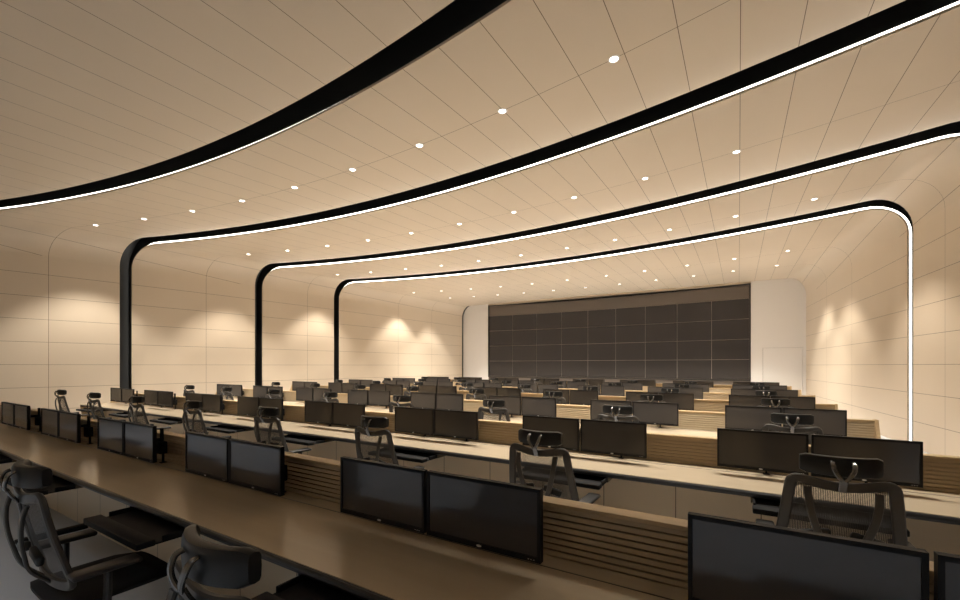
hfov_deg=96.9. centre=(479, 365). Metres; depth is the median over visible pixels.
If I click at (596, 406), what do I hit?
monitor
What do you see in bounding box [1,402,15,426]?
monitor
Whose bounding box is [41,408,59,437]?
monitor
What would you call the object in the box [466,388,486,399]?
office chair
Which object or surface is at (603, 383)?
monitor
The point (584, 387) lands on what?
office chair
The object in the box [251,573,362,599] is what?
keyboard tray
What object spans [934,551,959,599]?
monitor
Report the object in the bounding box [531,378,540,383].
office chair
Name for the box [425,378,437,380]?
monitor
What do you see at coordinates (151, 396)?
monitor
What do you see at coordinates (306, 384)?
monitor
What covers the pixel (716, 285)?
trim
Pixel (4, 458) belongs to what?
keyboard tray
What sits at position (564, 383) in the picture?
monitor
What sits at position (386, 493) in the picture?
monitor
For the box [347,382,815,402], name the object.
desk
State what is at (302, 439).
keyboard tray
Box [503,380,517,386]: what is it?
monitor
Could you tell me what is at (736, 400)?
monitor
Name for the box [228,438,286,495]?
monitor
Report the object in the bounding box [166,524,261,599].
office chair
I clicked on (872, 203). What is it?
trim
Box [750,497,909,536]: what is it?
keyboard tray
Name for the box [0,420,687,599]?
countertop
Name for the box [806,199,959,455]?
wall
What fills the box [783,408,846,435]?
monitor
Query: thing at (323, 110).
light line
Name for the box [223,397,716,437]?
countertop
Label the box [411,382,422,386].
office chair
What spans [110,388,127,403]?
monitor
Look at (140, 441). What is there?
monitor
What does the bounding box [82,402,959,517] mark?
countertop
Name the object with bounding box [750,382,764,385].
office chair
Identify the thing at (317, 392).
monitor
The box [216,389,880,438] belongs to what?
desk
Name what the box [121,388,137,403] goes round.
monitor
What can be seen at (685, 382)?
office chair
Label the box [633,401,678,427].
monitor
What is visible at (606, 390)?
monitor
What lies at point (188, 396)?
monitor
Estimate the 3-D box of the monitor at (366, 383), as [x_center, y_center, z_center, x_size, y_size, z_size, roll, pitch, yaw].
[-3.971,0.679,15.107,0.580,0.358,0.196,0,0,31]
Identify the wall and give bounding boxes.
[0,250,461,416]
[463,278,805,394]
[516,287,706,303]
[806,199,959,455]
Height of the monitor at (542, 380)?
0.358 m
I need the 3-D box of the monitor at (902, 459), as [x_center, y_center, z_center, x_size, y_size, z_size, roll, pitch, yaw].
[2.697,0.679,3.013,0.580,0.358,0.196,0,0,31]
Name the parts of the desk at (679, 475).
panel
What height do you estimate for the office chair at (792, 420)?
1.131 m
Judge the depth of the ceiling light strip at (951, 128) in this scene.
9.52 m
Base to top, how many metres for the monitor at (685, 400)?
0.358 m
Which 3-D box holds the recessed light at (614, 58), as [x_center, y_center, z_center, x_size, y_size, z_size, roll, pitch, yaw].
[1.471,-3.363,4.672,0.132,0.006,0.132,0,0,31]
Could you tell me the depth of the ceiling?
6.29 m
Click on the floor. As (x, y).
(15, 580)
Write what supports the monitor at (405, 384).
on the desk at (706, 395)
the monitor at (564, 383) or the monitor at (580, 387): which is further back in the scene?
the monitor at (564, 383)
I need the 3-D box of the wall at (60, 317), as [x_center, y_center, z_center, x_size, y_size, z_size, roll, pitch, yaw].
[-8.036,-0.545,14.571,0.768,4.310,24.684,0,0,36]
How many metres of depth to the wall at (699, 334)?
19.89 m
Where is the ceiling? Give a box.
[0,0,959,318]
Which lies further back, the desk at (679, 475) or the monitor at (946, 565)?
the desk at (679, 475)
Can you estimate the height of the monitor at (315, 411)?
0.358 m
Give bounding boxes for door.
[763,347,801,392]
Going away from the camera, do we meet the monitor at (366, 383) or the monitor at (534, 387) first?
the monitor at (534, 387)
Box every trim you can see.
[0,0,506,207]
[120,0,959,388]
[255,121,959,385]
[334,200,912,440]
[462,306,468,376]
[488,282,750,304]
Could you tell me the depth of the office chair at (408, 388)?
9.67 m
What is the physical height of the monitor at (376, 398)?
0.358 m
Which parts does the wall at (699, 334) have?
casing, screen panel, screen panel, screen panel, screen panel, screen panel, screen panel, screen panel, screen panel, screen panel, screen panel, screen panel, screen panel, screen panel, screen panel, screen panel, screen panel, screen panel, screen panel, screen panel, screen panel, header panel, casing, casing, plinth panel, screen panel, screen panel, screen panel, screen panel, screen panel, screen panel, screen panel, screen panel, screen panel, screen panel, screen panel, screen panel, screen panel, screen panel, screen panel, screen panel, casing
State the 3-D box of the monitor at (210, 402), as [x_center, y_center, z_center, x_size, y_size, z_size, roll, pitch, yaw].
[-4.615,0.679,7.458,0.580,0.358,0.196,0,0,31]
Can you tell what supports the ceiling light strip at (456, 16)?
attached to the ceiling
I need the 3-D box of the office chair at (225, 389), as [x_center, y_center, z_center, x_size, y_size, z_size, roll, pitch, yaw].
[-5.545,1.044,9.775,0.724,1.131,0.724,0,0,33]
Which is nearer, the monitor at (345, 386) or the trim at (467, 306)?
the monitor at (345, 386)
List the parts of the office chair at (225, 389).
frame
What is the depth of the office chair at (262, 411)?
4.87 m
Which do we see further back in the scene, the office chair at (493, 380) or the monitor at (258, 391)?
the office chair at (493, 380)
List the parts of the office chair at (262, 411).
frame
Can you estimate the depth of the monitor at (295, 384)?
13.42 m
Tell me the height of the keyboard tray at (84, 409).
0.042 m
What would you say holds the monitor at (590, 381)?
on the desk at (657, 385)
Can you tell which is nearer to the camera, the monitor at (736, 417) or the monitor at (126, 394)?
the monitor at (736, 417)
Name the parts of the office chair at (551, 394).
frame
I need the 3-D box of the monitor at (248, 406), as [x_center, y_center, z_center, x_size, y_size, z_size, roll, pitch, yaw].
[-3.662,0.679,6.879,0.580,0.358,0.196,0,0,31]
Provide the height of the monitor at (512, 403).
0.358 m
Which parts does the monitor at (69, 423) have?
casing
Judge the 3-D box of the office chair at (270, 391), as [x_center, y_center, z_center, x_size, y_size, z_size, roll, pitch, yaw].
[-4.075,1.044,8.884,0.724,1.131,0.724,0,0,30]
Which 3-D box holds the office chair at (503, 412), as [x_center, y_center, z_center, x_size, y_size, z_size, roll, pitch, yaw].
[0.321,1.044,6.228,0.724,1.131,0.724,0,0,31]
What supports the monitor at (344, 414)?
on the desk at (679, 475)
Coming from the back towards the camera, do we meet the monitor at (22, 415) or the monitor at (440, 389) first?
the monitor at (440, 389)
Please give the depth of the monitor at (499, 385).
12.35 m
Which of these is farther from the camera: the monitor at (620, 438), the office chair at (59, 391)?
the office chair at (59, 391)
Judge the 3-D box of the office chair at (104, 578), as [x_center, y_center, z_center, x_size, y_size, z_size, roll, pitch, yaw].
[-2.067,1.044,2.314,0.724,1.131,0.724,0,0,32]
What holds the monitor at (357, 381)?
on the desk at (706, 395)
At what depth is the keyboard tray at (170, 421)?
7.06 m
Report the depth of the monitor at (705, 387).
11.58 m
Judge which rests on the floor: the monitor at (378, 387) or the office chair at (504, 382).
the office chair at (504, 382)
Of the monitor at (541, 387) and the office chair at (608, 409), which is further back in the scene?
the monitor at (541, 387)
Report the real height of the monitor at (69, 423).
0.358 m
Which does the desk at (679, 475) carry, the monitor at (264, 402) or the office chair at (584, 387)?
the monitor at (264, 402)
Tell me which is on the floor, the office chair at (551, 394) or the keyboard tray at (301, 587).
the office chair at (551, 394)
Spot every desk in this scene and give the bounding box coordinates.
[0,403,933,599]
[76,393,959,561]
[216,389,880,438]
[289,385,837,411]
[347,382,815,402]
[415,381,801,394]
[450,379,791,389]
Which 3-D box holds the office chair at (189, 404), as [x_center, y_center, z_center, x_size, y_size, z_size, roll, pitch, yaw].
[-3.791,1.044,6.050,0.724,1.131,0.724,0,0,33]
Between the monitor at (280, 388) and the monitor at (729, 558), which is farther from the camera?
the monitor at (280, 388)
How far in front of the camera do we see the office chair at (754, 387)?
10.02 m
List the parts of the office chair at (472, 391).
frame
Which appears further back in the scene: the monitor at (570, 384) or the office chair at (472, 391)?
the monitor at (570, 384)
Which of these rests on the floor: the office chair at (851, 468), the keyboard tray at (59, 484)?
the office chair at (851, 468)
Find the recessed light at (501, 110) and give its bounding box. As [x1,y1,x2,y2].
[497,108,506,113]
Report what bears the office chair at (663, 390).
on the floor
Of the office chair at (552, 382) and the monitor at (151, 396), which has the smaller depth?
the monitor at (151, 396)
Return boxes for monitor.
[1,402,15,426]
[14,404,40,431]
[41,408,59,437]
[58,411,92,443]
[97,417,124,454]
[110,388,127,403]
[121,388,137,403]
[123,421,166,462]
[144,390,161,407]
[158,391,176,408]
[185,393,205,411]
[185,431,230,481]
[202,394,224,413]
[217,384,228,395]
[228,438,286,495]
[229,384,243,395]
[237,396,259,415]
[253,385,266,397]
[259,397,283,420]
[267,386,283,398]
[292,381,303,390]
[296,387,312,400]
[304,382,316,387]
[305,401,332,425]
[313,388,330,400]
[328,382,341,392]
[333,402,364,427]
[340,456,427,533]
[342,383,356,392]
[348,389,367,406]
[349,379,360,384]
[360,380,372,386]
[368,390,389,407]
[370,384,385,390]
[383,380,395,383]
[386,384,402,395]
[395,406,433,436]
[396,380,409,387]
[403,378,414,383]
[411,392,435,408]
[418,385,436,392]
[422,381,436,385]
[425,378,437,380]
[427,470,542,563]
[434,409,478,440]
[436,393,462,410]
[437,381,452,385]
[437,386,456,393]
[438,379,449,381]
[462,379,475,382]
[467,382,483,388]
[475,387,496,398]
[476,379,489,382]
[484,382,501,387]
[489,395,520,416]
[497,387,520,396]
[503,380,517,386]
[518,380,534,383]
[518,383,537,392]
[521,397,555,416]
[522,415,579,450]
[532,378,544,383]
[538,384,557,392]
[543,389,569,403]
[545,378,558,383]
[549,381,566,387]
[567,381,584,388]
[570,390,597,405]
[578,385,599,391]
[580,419,646,458]
[588,379,604,384]
[590,400,631,421]
[601,385,624,395]
[602,382,621,384]
[622,382,642,390]
[626,391,657,406]
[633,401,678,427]
[638,380,655,386]
[648,386,673,393]
[659,392,693,409]
[662,383,684,387]
[675,387,702,398]
[688,512,928,599]
[689,384,708,391]
[696,381,713,387]
[717,428,808,474]
[725,405,781,430]
[729,395,769,406]
[731,388,762,394]
[732,384,757,388]
[733,382,749,384]
[759,385,786,390]
[764,382,779,384]
[764,389,797,397]
[771,396,814,411]
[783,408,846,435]
[811,434,922,487]
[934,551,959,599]
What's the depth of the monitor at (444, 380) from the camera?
16.07 m
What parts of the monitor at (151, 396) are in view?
casing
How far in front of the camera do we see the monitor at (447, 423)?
4.70 m
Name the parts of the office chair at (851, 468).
frame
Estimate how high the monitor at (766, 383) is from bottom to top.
0.358 m
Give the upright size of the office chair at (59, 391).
1.131 m
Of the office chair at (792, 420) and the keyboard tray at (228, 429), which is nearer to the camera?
the office chair at (792, 420)
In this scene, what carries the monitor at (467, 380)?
on the desk at (645, 388)
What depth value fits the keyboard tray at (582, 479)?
3.47 m
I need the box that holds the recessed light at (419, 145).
[415,143,423,147]
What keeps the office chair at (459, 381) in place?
on the floor
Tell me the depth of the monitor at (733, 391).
9.14 m
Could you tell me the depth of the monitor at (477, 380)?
15.21 m
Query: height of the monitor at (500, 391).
0.358 m
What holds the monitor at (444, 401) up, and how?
on the desk at (692, 423)
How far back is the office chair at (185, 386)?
10.37 m
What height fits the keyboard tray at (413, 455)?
0.042 m
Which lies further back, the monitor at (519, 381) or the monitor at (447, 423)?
the monitor at (519, 381)
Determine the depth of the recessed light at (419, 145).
6.50 m
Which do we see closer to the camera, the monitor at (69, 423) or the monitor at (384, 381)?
the monitor at (69, 423)
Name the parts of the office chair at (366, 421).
frame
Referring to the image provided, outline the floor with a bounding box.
[0,435,928,599]
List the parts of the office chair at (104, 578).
frame, armrest post, seat, armrest post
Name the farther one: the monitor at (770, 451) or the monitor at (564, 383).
the monitor at (564, 383)
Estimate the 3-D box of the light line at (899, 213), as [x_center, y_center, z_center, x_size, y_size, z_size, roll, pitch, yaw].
[1.847,-0.889,13.584,16.944,4.998,1.410,0,0,31]
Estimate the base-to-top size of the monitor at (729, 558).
0.358 m
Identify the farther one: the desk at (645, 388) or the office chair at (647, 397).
the desk at (645, 388)
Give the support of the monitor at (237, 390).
on the desk at (692, 423)
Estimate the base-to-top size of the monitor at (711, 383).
0.358 m
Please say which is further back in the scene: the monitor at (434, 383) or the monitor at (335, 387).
the monitor at (434, 383)
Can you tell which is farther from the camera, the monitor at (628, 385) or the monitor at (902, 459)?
the monitor at (628, 385)
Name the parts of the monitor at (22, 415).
casing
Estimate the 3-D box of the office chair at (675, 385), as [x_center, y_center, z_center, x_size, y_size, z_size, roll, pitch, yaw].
[5.340,1.044,11.195,0.724,1.131,0.724,0,0,32]
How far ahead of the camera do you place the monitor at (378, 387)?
11.58 m
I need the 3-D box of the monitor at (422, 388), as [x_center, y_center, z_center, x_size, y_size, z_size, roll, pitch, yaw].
[-1.283,0.679,10.792,0.580,0.358,0.196,0,0,31]
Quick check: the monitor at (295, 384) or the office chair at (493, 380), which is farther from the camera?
the office chair at (493, 380)
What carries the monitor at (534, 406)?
on the desk at (692, 423)
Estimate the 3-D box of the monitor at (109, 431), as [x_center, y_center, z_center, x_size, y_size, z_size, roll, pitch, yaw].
[-3.389,0.679,4.033,0.580,0.358,0.196,0,0,31]
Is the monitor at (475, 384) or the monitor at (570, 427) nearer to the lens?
the monitor at (570, 427)
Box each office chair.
[0,459,167,599]
[54,389,87,415]
[87,392,125,420]
[128,396,171,429]
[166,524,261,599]
[182,400,230,437]
[183,385,194,396]
[220,387,233,399]
[254,406,311,453]
[265,389,280,398]
[271,382,279,385]
[309,383,319,387]
[320,391,338,402]
[353,385,365,389]
[355,415,424,468]
[389,395,412,412]
[404,386,418,395]
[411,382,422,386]
[455,379,465,384]
[459,383,473,390]
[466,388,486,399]
[478,399,509,421]
[490,378,498,382]
[501,380,512,386]
[509,428,600,503]
[518,384,532,392]
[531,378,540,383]
[543,391,565,404]
[551,381,563,387]
[583,386,600,395]
[596,405,638,422]
[609,383,621,385]
[639,394,665,402]
[658,388,678,394]
[674,384,688,386]
[684,381,696,383]
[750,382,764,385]
[753,386,769,389]
[755,390,776,395]
[756,452,914,547]
[758,398,793,412]
[762,413,823,444]
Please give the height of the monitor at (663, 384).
0.358 m
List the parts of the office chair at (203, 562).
frame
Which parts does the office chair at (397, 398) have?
frame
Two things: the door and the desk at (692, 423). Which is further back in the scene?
the door
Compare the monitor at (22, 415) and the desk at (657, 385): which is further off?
the desk at (657, 385)
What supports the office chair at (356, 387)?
on the floor
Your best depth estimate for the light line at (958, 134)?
8.80 m
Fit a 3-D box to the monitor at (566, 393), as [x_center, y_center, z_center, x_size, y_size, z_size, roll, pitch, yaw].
[1.642,0.679,9.014,0.580,0.358,0.196,0,0,31]
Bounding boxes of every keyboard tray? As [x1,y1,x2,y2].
[0,454,16,463]
[7,475,83,494]
[76,408,111,411]
[83,506,184,550]
[109,412,148,417]
[149,418,190,424]
[202,425,251,433]
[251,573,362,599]
[272,434,332,445]
[368,447,443,462]
[516,467,612,489]
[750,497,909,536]
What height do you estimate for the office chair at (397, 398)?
1.131 m
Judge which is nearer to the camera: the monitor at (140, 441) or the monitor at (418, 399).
the monitor at (140, 441)
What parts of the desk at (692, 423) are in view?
panel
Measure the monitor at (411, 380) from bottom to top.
0.358 m
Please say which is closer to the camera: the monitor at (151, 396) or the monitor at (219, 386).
the monitor at (151, 396)
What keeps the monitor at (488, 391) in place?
on the desk at (706, 405)
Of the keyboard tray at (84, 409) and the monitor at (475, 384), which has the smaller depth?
the keyboard tray at (84, 409)
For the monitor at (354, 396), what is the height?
0.358 m
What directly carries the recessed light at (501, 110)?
in the ceiling
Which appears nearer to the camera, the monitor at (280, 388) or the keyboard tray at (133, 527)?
the keyboard tray at (133, 527)
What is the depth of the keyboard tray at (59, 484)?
3.25 m
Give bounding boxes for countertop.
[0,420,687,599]
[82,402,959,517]
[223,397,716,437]
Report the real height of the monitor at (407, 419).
0.358 m
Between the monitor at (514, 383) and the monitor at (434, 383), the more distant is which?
the monitor at (514, 383)
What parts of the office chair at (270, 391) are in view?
frame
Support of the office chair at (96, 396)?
on the floor
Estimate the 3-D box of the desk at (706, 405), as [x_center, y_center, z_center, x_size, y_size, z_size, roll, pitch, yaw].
[-0.380,1.110,10.055,13.765,1.000,0.740,0,0,31]
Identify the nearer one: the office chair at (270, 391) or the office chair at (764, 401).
the office chair at (764, 401)
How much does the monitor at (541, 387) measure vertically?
0.358 m
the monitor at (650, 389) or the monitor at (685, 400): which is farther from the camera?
the monitor at (650, 389)
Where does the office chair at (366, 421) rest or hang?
on the floor
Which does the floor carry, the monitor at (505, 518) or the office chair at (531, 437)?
the office chair at (531, 437)
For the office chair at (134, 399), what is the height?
1.131 m
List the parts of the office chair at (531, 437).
frame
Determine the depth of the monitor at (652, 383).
14.46 m
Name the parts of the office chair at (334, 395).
frame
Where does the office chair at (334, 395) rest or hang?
on the floor
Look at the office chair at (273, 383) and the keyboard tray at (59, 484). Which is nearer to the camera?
the keyboard tray at (59, 484)
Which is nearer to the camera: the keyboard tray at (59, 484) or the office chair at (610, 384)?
the keyboard tray at (59, 484)
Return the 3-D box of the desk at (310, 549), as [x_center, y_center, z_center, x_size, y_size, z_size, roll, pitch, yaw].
[-4.004,1.110,4.093,13.765,1.000,0.955,0,0,31]
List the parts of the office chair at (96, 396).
frame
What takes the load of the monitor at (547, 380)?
on the desk at (657, 385)
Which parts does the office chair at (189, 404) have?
frame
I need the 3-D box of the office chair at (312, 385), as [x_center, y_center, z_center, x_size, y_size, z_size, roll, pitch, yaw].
[-4.339,1.044,11.732,0.724,1.131,0.724,0,0,31]
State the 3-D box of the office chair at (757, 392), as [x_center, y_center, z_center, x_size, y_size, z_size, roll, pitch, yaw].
[5.611,1.044,8.354,0.724,1.131,0.724,0,0,33]
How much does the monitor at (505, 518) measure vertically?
0.358 m
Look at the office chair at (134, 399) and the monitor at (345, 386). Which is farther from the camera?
the monitor at (345, 386)
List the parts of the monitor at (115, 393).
casing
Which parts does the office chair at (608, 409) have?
frame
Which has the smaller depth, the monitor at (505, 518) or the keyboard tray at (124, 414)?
the monitor at (505, 518)
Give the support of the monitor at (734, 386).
on the desk at (645, 388)
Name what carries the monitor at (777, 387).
on the desk at (645, 388)
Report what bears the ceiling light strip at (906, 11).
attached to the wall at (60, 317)
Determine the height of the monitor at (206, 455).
0.358 m
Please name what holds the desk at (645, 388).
on the floor
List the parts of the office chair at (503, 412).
frame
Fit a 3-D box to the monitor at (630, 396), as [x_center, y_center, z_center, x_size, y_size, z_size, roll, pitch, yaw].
[3.104,0.679,8.126,0.580,0.358,0.196,0,0,31]
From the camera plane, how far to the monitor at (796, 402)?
6.80 m
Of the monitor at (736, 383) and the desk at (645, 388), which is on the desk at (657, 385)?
the monitor at (736, 383)
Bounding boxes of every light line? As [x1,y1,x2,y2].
[0,110,323,208]
[147,1,959,245]
[271,133,959,270]
[344,207,911,440]
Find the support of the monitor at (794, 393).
on the desk at (706, 395)
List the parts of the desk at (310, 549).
panel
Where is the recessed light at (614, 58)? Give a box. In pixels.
[608,55,619,62]
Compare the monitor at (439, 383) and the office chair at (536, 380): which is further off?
the office chair at (536, 380)
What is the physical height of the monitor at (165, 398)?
0.358 m
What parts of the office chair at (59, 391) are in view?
frame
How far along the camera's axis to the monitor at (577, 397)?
8.64 m
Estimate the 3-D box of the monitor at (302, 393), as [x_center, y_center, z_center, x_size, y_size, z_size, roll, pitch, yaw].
[-3.935,0.679,9.725,0.580,0.358,0.196,0,0,31]
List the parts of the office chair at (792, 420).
frame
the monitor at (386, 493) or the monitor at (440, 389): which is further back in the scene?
the monitor at (440, 389)
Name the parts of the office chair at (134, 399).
frame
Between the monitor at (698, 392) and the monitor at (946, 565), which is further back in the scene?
the monitor at (698, 392)
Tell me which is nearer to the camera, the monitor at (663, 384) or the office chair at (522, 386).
the office chair at (522, 386)
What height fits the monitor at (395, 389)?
0.358 m

